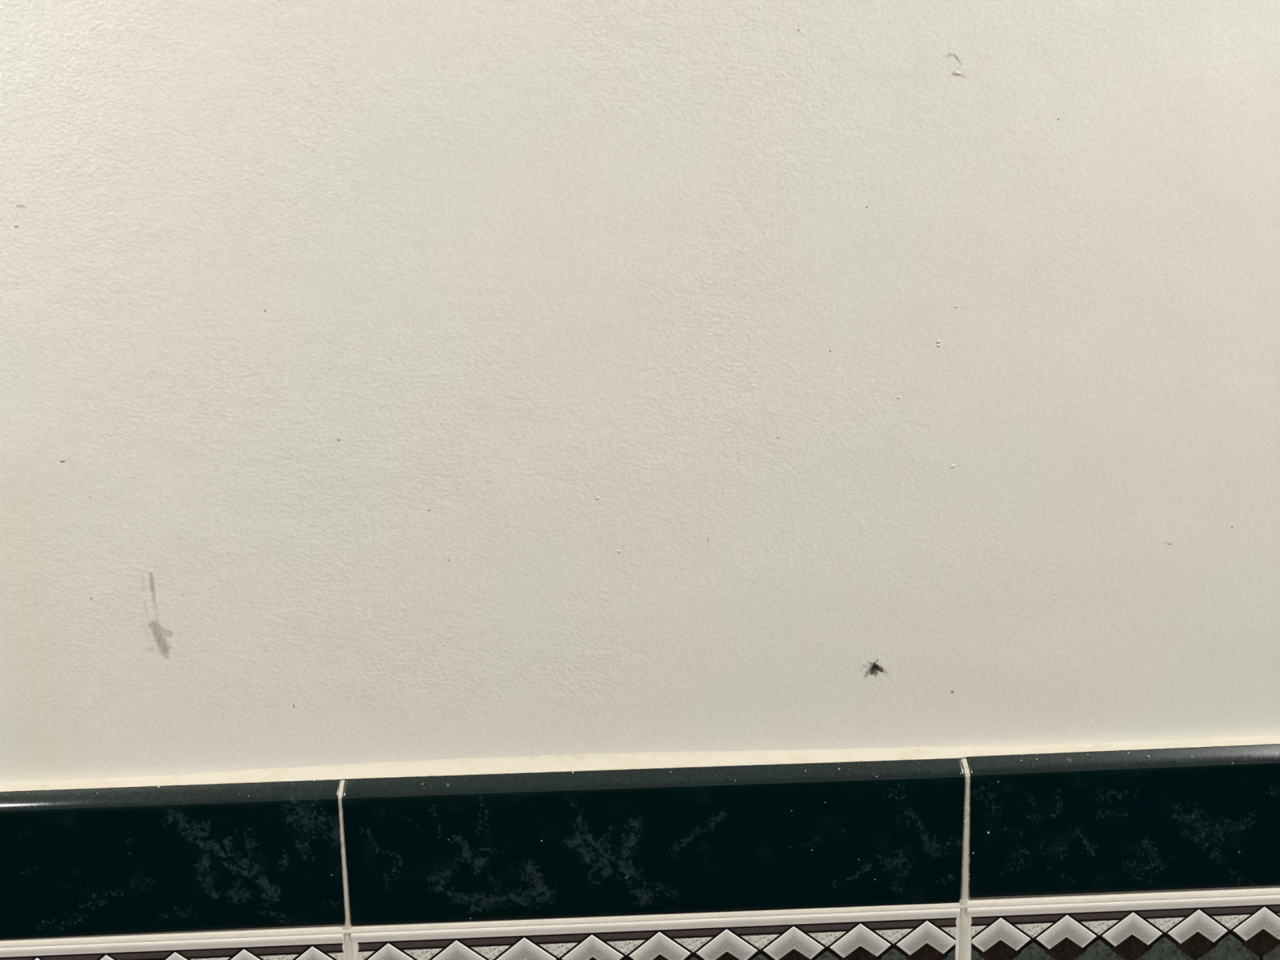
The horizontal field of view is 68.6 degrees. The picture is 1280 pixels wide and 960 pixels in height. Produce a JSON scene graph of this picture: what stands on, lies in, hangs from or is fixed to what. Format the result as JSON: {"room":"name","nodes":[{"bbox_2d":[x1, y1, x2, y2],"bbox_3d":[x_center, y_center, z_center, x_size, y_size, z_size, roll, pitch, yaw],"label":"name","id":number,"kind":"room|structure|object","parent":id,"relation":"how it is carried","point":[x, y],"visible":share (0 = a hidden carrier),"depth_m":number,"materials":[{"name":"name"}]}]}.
{"room":"bathroom","nodes":[
{"label":"bathroom","id":0,"kind":"room"},
{"bbox_2d":[0,0,1279,783],"bbox_3d":[0.154,0.119,0.364,3.000,2.420,0.100,-2,8,-1],"label":"wall","id":1,"kind":"structure","parent":0,"point":[380,380],"depth_m":0.29,"materials":[{"name":"beige paint"}]},
{"bbox_2d":[0,736,1279,941],"bbox_3d":[0.155,0.111,0.308,2.980,0.054,0.009,-2,8,-1],"label":"trim","id":2,"kind":"structure","parent":1,"relation":"attached to","point":[587,835],"depth_m":0.30,"materials":[{"name":"tile"}]},
{"bbox_2d":[0,886,1279,959],"bbox_3d":[0.157,0.161,0.315,2.980,0.053,0.009,-2,8,-1],"label":"trim","id":3,"kind":"structure","parent":1,"relation":"attached to","point":[1234,923],"depth_m":0.31,"materials":[{"name":"tile"}]},
{"bbox_2d":[868,658,883,675],"bbox_3d":[0.076,0.060,0.303,0.005,0.005,0.001,-2,8,-1],"label":"fly","id":4,"kind":"object","parent":1,"relation":"on","point":[874,666],"visible":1,"depth_m":0.30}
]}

